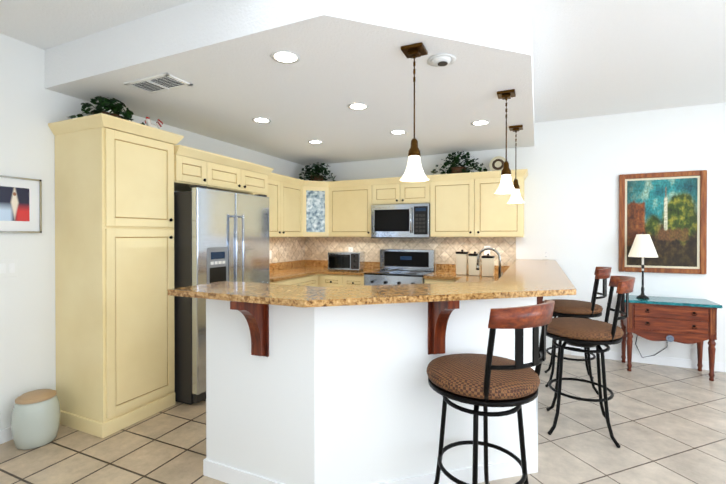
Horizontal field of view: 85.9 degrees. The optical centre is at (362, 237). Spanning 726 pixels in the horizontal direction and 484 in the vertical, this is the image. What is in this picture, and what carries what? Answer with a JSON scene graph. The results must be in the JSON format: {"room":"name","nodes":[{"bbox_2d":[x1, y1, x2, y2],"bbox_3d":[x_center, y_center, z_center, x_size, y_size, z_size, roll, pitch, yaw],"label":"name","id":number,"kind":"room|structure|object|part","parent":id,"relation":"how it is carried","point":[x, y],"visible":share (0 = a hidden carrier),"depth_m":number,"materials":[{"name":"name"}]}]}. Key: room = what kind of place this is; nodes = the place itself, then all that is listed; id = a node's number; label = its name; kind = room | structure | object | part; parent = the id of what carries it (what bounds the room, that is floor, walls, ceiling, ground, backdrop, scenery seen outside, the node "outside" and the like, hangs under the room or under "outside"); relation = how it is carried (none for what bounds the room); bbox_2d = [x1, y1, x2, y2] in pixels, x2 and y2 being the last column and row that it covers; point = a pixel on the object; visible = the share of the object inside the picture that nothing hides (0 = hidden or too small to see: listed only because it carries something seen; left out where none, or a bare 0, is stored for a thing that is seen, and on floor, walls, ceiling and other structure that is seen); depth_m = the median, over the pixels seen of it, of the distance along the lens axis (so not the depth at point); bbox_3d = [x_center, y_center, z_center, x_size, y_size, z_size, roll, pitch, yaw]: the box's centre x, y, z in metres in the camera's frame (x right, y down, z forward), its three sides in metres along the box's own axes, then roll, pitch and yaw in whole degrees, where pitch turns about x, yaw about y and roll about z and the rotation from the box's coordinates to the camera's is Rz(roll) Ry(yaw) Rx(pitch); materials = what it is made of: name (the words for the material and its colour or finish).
{"room":"kitchen","nodes":[
{"label":"kitchen","id":0,"kind":"room"},
{"bbox_2d":[0,33,304,429],"bbox_3d":[-2.654,0.010,2.237,0.120,2.740,8.570,0,0,24],"label":"wall","id":1,"kind":"structure","parent":0,"point":[31,107],"depth_m":2.77,"materials":[{"name":"white paint"}]},
{"bbox_2d":[0,426,12,443],"bbox_3d":[-3.293,1.346,0.653,0.012,0.090,4.900,0,0,24],"label":"baseboard","id":2,"kind":"structure","parent":1,"relation":"attached to","point":[5,434],"depth_m":2.63,"materials":[{"name":"white"}]},
{"bbox_2d":[0,259,16,277],"bbox_3d":[-2.414,0.208,2.613,0.009,0.120,0.165,0,0,24],"label":"light switch","id":3,"kind":"object","parent":1,"relation":"attached to","point":[8,267],"visible":1,"depth_m":2.64,"materials":[{"name":"white plastic"}]},
{"bbox_2d":[0,175,41,232],"bbox_3d":[-2.382,-0.223,2.667,0.020,0.382,0.312,0,0,24],"label":"picture frame","id":4,"kind":"object","parent":1,"relation":"attached to","point":[20,205],"visible":0.95,"depth_m":2.70,"materials":[{"name":"white"}]},
{"bbox_2d":[0,186,29,220],"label":"print","id":5,"kind":"object","parent":4,"relation":"attached to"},
{"bbox_2d":[174,145,209,191],"bbox_3d":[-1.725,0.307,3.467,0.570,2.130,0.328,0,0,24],"label":"upper cabinet","id":6,"kind":"object","parent":1,"relation":"attached to","point":[191,165],"depth_m":3.35,"materials":[{"name":"beige wood"}]},
{"bbox_2d":[210,153,241,192],"bbox_3d":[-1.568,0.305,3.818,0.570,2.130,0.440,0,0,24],"label":"upper cabinet","id":7,"kind":"object","parent":1,"relation":"attached to","point":[225,172],"depth_m":3.70,"materials":[{"name":"beige wood"}]},
{"bbox_2d":[242,161,269,236],"bbox_3d":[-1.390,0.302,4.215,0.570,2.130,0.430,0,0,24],"label":"upper cabinet","id":8,"kind":"object","parent":1,"relation":"attached to","point":[255,178],"depth_m":4.10,"materials":[{"name":"beige wood"}]},
{"bbox_2d":[270,173,277,236],"bbox_3d":[-1.279,-0.386,4.706,0.370,0.760,0.562,0,0,24],"label":"upper cabinet","id":9,"kind":"object","parent":1,"relation":"attached to","point":[273,176],"depth_m":4.71,"materials":[{"name":"beige wood"}]},
{"bbox_2d":[269,261,304,268],"bbox_3d":[-1.220,0.396,5.252,0.016,0.100,1.598,0,0,24],"label":"backsplash","id":10,"kind":"structure","parent":1,"relation":"attached to","point":[276,264],"depth_m":5.53,"materials":[{"name":"brown stone"}]},
{"bbox_2d":[278,174,301,236],"bbox_3d":[-1.073,-0.389,5.124,0.405,0.760,0.605,0,0,24],"label":"upper cabinet","id":11,"kind":"object","parent":1,"relation":"attached to","point":[289,188],"depth_m":5.01,"materials":[{"name":"beige wood"}]},
{"bbox_2d":[45,0,533,165],"bbox_3d":[-0.129,-1.230,3.762,3.240,0.280,3.470,0,0,24],"label":"ceiling","id":12,"kind":"structure","parent":0,"point":[216,53],"depth_m":2.62,"materials":[{"name":"white paint"}]},
{"bbox_2d":[124,73,192,93],"bbox_3d":[-1.438,-1.075,2.743,0.420,0.016,0.220,0,0,24],"label":"ceiling vent","id":13,"kind":"object","parent":12,"relation":"in","point":[159,83],"visible":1,"depth_m":2.73,"materials":[{"name":"white plastic"}]},
{"bbox_2d":[252,118,270,122],"bbox_3d":[-0.939,-1.085,3.615,0.176,0.004,0.176,0,0,24],"label":"recessed light","id":14,"kind":"object","parent":12,"relation":"in","point":[261,120],"visible":0.98,"depth_m":3.62,"materials":[{"name":"white plastic"}]},
{"bbox_2d":[270,50,299,63],"bbox_3d":[-0.462,-1.077,2.329,0.176,0.004,0.176,0,0,24],"label":"recessed light","id":15,"kind":"object","parent":12,"relation":"in","point":[284,56],"visible":1,"depth_m":2.33,"materials":[{"name":"white plastic"}]},
{"bbox_2d":[308,140,322,143],"bbox_3d":[-0.541,-1.091,4.456,0.176,0.004,0.176,0,0,24],"label":"recessed light","id":16,"kind":"object","parent":12,"relation":"in","point":[315,141],"visible":0.98,"depth_m":4.45,"materials":[{"name":"white plastic"}]},
{"bbox_2d":[348,103,368,109],"bbox_3d":[-0.040,-1.083,3.225,0.176,0.004,0.176,0,0,24],"label":"recessed light","id":17,"kind":"object","parent":12,"relation":"in","point":[357,106],"visible":1,"depth_m":3.22,"materials":[{"name":"white plastic"}]},
{"bbox_2d":[390,130,406,134],"bbox_3d":[0.363,-1.088,4.030,0.176,0.004,0.176,0,0,24],"label":"recessed light","id":18,"kind":"object","parent":12,"relation":"in","point":[397,132],"visible":1,"depth_m":4.04,"materials":[{"name":"white plastic"}]},
{"bbox_2d":[400,42,428,181],"bbox_3d":[0.294,-0.704,2.235,0.168,0.749,0.168,0,0,24],"label":"pendant light","id":19,"kind":"object","parent":12,"relation":"hanging from","point":[414,171],"visible":0.98,"depth_m":2.21,"materials":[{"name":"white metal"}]},
{"bbox_2d":[427,54,455,66],"bbox_3d":[0.476,-1.075,2.370,0.176,0.057,0.176,0,0,24],"label":"smoke detector","id":20,"kind":"object","parent":12,"relation":"in","point":[439,60],"visible":1,"depth_m":2.34,"materials":[{"name":"white plastic"}]},
{"bbox_2d":[471,120,489,125],"bbox_3d":[1.112,-1.086,3.696,0.176,0.004,0.176,0,0,24],"label":"recessed light","id":21,"kind":"object","parent":12,"relation":"in","point":[480,122],"visible":0.98,"depth_m":3.68,"materials":[{"name":"white plastic"}]},
{"bbox_2d":[495,89,517,193],"bbox_3d":[1.074,-0.709,2.926,0.168,0.749,0.168,0,0,24],"label":"pendant light","id":22,"kind":"object","parent":12,"relation":"hanging from","point":[506,186],"visible":1,"depth_m":2.90,"materials":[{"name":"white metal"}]},
{"bbox_2d":[508,125,524,203],"bbox_3d":[1.508,-0.715,3.849,0.168,0.749,0.168,0,0,24],"label":"pendant light","id":23,"kind":"object","parent":12,"relation":"hanging from","point":[515,198],"visible":0.92,"depth_m":3.83,"materials":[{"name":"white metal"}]},
{"bbox_2d":[0,352,725,483],"bbox_3d":[0.971,1.441,0.626,8.060,0.100,8.570,0,0,24],"label":"floor","id":24,"kind":"structure","parent":0,"point":[668,424],"depth_m":2.62,"materials":[{"name":"tile"}]},
{"bbox_2d":[11,389,59,449],"bbox_3d":[-2.198,1.214,2.627,0.254,0.328,0.254,0,0,24],"label":"crock","id":25,"kind":"object","parent":24,"relation":"on","point":[35,421],"visible":1,"depth_m":2.54,"materials":[{"name":"grey ceramic"}]},
{"bbox_2d":[48,113,183,437],"bbox_3d":[-1.891,0.270,3.042,0.612,2.210,0.664,0,0,24],"label":"pantry","id":26,"kind":"object","parent":24,"relation":"on","point":[114,272],"visible":0.98,"depth_m":2.82,"materials":[{"name":"beige wood"}]},
{"bbox_2d":[68,96,144,124],"bbox_3d":[-1.958,-0.962,2.995,0.394,0.252,0.445,0,0,24],"label":"ivy","id":27,"kind":"object","parent":26,"relation":"on","point":[108,105],"visible":0.6,"depth_m":2.94,"materials":[{"name":"green plant"}]},
{"bbox_2d":[144,117,162,128],"bbox_3d":[-1.704,-0.906,3.179,0.068,0.139,0.172,0,0,24],"label":"rooster","id":28,"kind":"object","parent":26,"relation":"on","point":[159,123],"visible":0.58,"depth_m":3.15,"materials":[{"name":"white ceramic"}]},
{"bbox_2d":[174,185,268,404],"bbox_3d":[-1.457,0.471,3.704,0.811,1.800,0.930,0,0,24],"label":"fridge","id":29,"kind":"object","parent":24,"relation":"on","point":[219,235],"visible":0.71,"depth_m":3.23,"materials":[{"name":"grey metal"}]},
{"bbox_2d":[269,281,320,286],"bbox_3d":[-1.080,0.924,4.853,0.620,0.879,0.977,0,0,24],"label":"base cabinet","id":30,"kind":"object","parent":24,"relation":"on","point":[270,282],"depth_m":4.45,"materials":[{"name":"beige wood"}]},
{"bbox_2d":[321,277,360,286],"bbox_3d":[-0.166,0.920,5.350,0.687,0.879,0.618,0,0,24],"label":"base cabinet","id":31,"kind":"object","parent":24,"relation":"on","point":[354,278],"depth_m":5.05,"materials":[{"name":"beige wood"}]},
{"bbox_2d":[269,265,379,284],"bbox_3d":[-0.644,0.466,5.010,1.286,0.035,1.624,0,0,24],"label":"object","id":32,"kind":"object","parent":31,"relation":"on","point":[304,274],"depth_m":5.08,"materials":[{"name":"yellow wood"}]},
{"bbox_2d":[328,251,364,270],"bbox_3d":[-0.229,0.320,5.303,0.440,0.250,0.357,0,0,12],"label":"toaster oven","id":33,"kind":"object","parent":32,"relation":"on","point":[346,260],"visible":1,"depth_m":5.17,"materials":[{"name":"silver metal"}]},
{"bbox_2d":[329,269,503,286],"bbox_3d":[0.553,0.475,3.560,1.618,0.035,3.294,0,0,24],"label":"countertop","id":34,"kind":"structure","parent":31,"relation":"on","point":[434,277],"depth_m":4.54,"materials":[{"name":"brown stone"}]},
{"bbox_2d":[456,250,468,274],"bbox_3d":[1.206,0.297,4.747,0.135,0.303,0.135,0,0,24],"label":"canister","id":35,"kind":"object","parent":34,"relation":"on","point":[461,262],"visible":1,"depth_m":4.69,"materials":[{"name":"beige ceramic"}]},
{"bbox_2d":[468,252,480,275],"bbox_3d":[1.335,0.308,4.657,0.135,0.283,0.135,0,0,24],"label":"canister","id":36,"kind":"object","parent":34,"relation":"on","point":[473,271],"visible":0.92,"depth_m":4.60,"materials":[{"name":"beige ceramic"}]},
{"bbox_2d":[484,246,489,254],"bbox_3d":[1.558,0.163,4.897,0.075,0.115,0.008,0,0,24],"label":"outlet","id":37,"kind":"object","parent":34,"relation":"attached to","point":[486,252],"visible":0.77,"depth_m":4.90,"materials":[{"name":"white plastic"}]},
{"bbox_2d":[481,254,494,276],"bbox_3d":[1.464,0.319,4.566,0.135,0.263,0.135,0,0,24],"label":"canister","id":38,"kind":"object","parent":34,"relation":"on","point":[487,265],"visible":1,"depth_m":4.51,"materials":[{"name":"beige ceramic"}]},
{"bbox_2d":[476,247,502,278],"bbox_3d":[1.225,0.274,3.778,0.249,0.357,0.122,0,0,24],"label":"faucet","id":39,"kind":"object","parent":34,"relation":"on","point":[499,258],"visible":0.83,"depth_m":3.73,"materials":[{"name":"silver metal"}]},
{"bbox_2d":[206,297,536,483],"bbox_3d":[0.587,0.839,3.476,1.750,1.066,3.427,0,0,24],"label":"wall","id":40,"kind":"structure","parent":24,"relation":"on","point":[336,395],"depth_m":2.08,"materials":[{"name":"white paint"}]},
{"bbox_2d":[203,396,537,483],"bbox_3d":[0.582,1.327,3.469,1.774,0.090,3.428,0,0,24],"label":"baseboard","id":41,"kind":"structure","parent":40,"relation":"attached to","point":[232,475],"depth_m":2.20,"materials":[{"name":"white"}]},
{"bbox_2d":[168,259,575,356],"bbox_3d":[0.606,0.450,3.354,2.022,0.353,3.629,0,0,24],"label":"bar","id":42,"kind":"object","parent":40,"relation":"on","point":[518,278],"visible":0.92,"depth_m":2.07,"materials":[{"name":"beige stone"}]},
{"bbox_2d":[364,249,434,285],"bbox_3d":[0.471,0.762,4.993,0.756,1.200,0.686,0,0,24],"label":"range","id":43,"kind":"object","parent":24,"relation":"on","point":[406,266],"visible":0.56,"depth_m":5.11,"materials":[{"name":"grey metal"}]},
{"bbox_2d":[426,300,554,483],"bbox_3d":[0.582,0.832,1.892,0.621,1.105,0.604,0,0,24],"label":"stool","id":44,"kind":"object","parent":24,"relation":"on","point":[487,380],"visible":1,"depth_m":1.72,"materials":[{"name":"brown fabric"}]},
{"bbox_2d":[543,267,611,394],"bbox_3d":[1.981,0.821,3.659,0.588,1.105,0.523,0,0,24],"label":"stool","id":45,"kind":"object","parent":24,"relation":"on","point":[575,308],"visible":0.79,"depth_m":3.48,"materials":[{"name":"black metal"}]},
{"bbox_2d":[541,276,634,447],"bbox_3d":[1.601,0.826,2.811,0.589,1.105,0.524,0,0,24],"label":"stool","id":46,"kind":"object","parent":24,"relation":"on","point":[581,332],"visible":0.98,"depth_m":2.70,"materials":[{"name":"black metal"}]},
{"bbox_2d":[617,294,721,380],"bbox_3d":[3.091,1.001,3.994,0.780,0.735,0.395,0,0,24],"label":"side table","id":47,"kind":"object","parent":24,"relation":"on","point":[680,320],"visible":0.88,"depth_m":3.85,"materials":[{"name":"brown wood"}]},
{"bbox_2d":[628,233,666,357],"bbox_3d":[2.996,0.624,4.082,0.394,1.374,0.342,0,0,24],"label":"table lamp","id":48,"kind":"object","parent":47,"relation":"on","point":[642,246],"visible":0.96,"depth_m":4.02,"materials":[{"name":"linen"},{"name":"black metal"}]},
{"bbox_3d":[3.081,0.968,4.144,0.287,0.686,0.163,0,0,24],"label":"lamp cord","id":49,"kind":"part","parent":48,"relation":"part of","materials":[{"name":"black plastic"}]},
{"bbox_2d":[0,0,725,122],"bbox_3d":[0.971,-1.399,0.608,8.060,0.100,8.570,0,0,24],"label":"ceiling","id":50,"kind":"structure","parent":0,"point":[592,58],"depth_m":2.73,"materials":[{"name":"white paint"}]},
{"bbox_2d":[305,102,725,362],"bbox_3d":[2.749,-0.004,4.450,7.940,2.740,0.120,0,0,24],"label":"wall","id":51,"kind":"structure","parent":0,"point":[576,167],"depth_m":4.40,"materials":[{"name":"white paint"}]},
{"bbox_2d":[302,180,329,236],"bbox_3d":[-0.727,-0.392,5.561,0.679,0.760,0.679,0,0,24],"label":"upper cabinet","id":52,"kind":"object","parent":51,"relation":"attached to","point":[315,194],"depth_m":5.36,"materials":[{"name":"beige wood"}]},
{"bbox_2d":[299,162,335,180],"bbox_3d":[-0.662,-0.922,5.568,0.605,0.298,0.387,0,0,24],"label":"ivy","id":53,"kind":"object","parent":52,"relation":"on","point":[315,174],"visible":0.98,"depth_m":5.52,"materials":[{"name":"green plant"}]},
{"bbox_2d":[330,179,373,236],"bbox_3d":[-0.134,-0.391,5.446,0.701,0.760,0.405,0,0,24],"label":"upper cabinet","id":54,"kind":"object","parent":51,"relation":"attached to","point":[351,201],"depth_m":5.27,"materials":[{"name":"beige wood"}]},
{"bbox_2d":[374,177,405,204],"bbox_3d":[0.399,-0.599,5.226,0.451,0.340,0.370,0,0,24],"label":"upper cabinet","id":55,"kind":"object","parent":51,"relation":"attached to","point":[391,190],"depth_m":5.04,"materials":[{"name":"beige wood"}]},
{"bbox_2d":[371,203,431,237],"bbox_3d":[0.528,-0.208,5.114,0.772,0.434,0.441,0,0,24],"label":"microwave","id":56,"kind":"object","parent":55,"relation":"attached to","point":[400,221],"visible":1,"depth_m":4.95,"materials":[{"name":"grey metal"}]},
{"bbox_2d":[305,261,510,272],"bbox_3d":[0.528,0.396,5.355,3.124,0.100,0.016,0,0,24],"label":"backsplash","id":57,"kind":"structure","parent":51,"relation":"attached to","point":[368,264],"depth_m":5.13,"materials":[{"name":"brown stone"}]},
{"bbox_2d":[406,175,429,203],"bbox_3d":[0.699,-0.599,5.091,0.450,0.340,0.370,0,0,24],"label":"upper cabinet","id":58,"kind":"object","parent":51,"relation":"attached to","point":[416,192],"depth_m":4.89,"materials":[{"name":"beige wood"}]},
{"bbox_2d":[430,172,481,236],"bbox_3d":[1.177,-0.387,4.879,0.596,0.760,0.370,0,0,24],"label":"upper cabinet","id":59,"kind":"object","parent":51,"relation":"attached to","point":[471,204],"depth_m":4.70,"materials":[{"name":"beige wood"}]},
{"bbox_2d":[431,151,486,174],"bbox_3d":[1.190,-0.921,4.875,0.692,0.307,0.248,0,0,24],"label":"ivy","id":60,"kind":"object","parent":59,"relation":"on","point":[453,167],"visible":0.88,"depth_m":4.84,"materials":[{"name":"green plant"}]},
{"bbox_2d":[482,169,525,236],"bbox_3d":[1.610,-0.386,4.686,0.595,0.760,0.370,0,0,24],"label":"upper cabinet","id":61,"kind":"object","parent":51,"relation":"attached to","point":[500,218],"depth_m":4.50,"materials":[{"name":"beige wood"}]},
{"bbox_2d":[489,156,505,170],"bbox_3d":[1.640,-0.876,4.731,0.210,0.218,0.091,0,0,24],"label":"decorative plate","id":62,"kind":"object","parent":61,"relation":"on","point":[496,163],"visible":0.67,"depth_m":4.72,"materials":[{"name":"beige ceramic"}]},
{"bbox_2d":[543,250,549,259],"bbox_3d":[2.175,0.204,4.636,0.075,0.115,0.008,0,0,24],"label":"outlet","id":63,"kind":"object","parent":51,"relation":"attached to","point":[546,254],"visible":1,"depth_m":4.63,"materials":[{"name":"white plastic"}]},
{"bbox_2d":[571,347,725,371],"bbox_3d":[4.329,1.326,3.680,4.180,0.090,0.012,0,0,24],"label":"baseboard","id":64,"kind":"structure","parent":51,"relation":"attached to","point":[674,362],"depth_m":4.18,"materials":[{"name":"white"}]},
{"bbox_2d":[619,170,706,273],"bbox_3d":[3.182,-0.157,4.166,0.760,1.070,0.040,0,0,24],"label":"framed painting","id":65,"kind":"object","parent":51,"relation":"attached to","point":[667,211],"visible":1,"depth_m":4.14,"materials":[{"name":"brown wood"}]}
]}

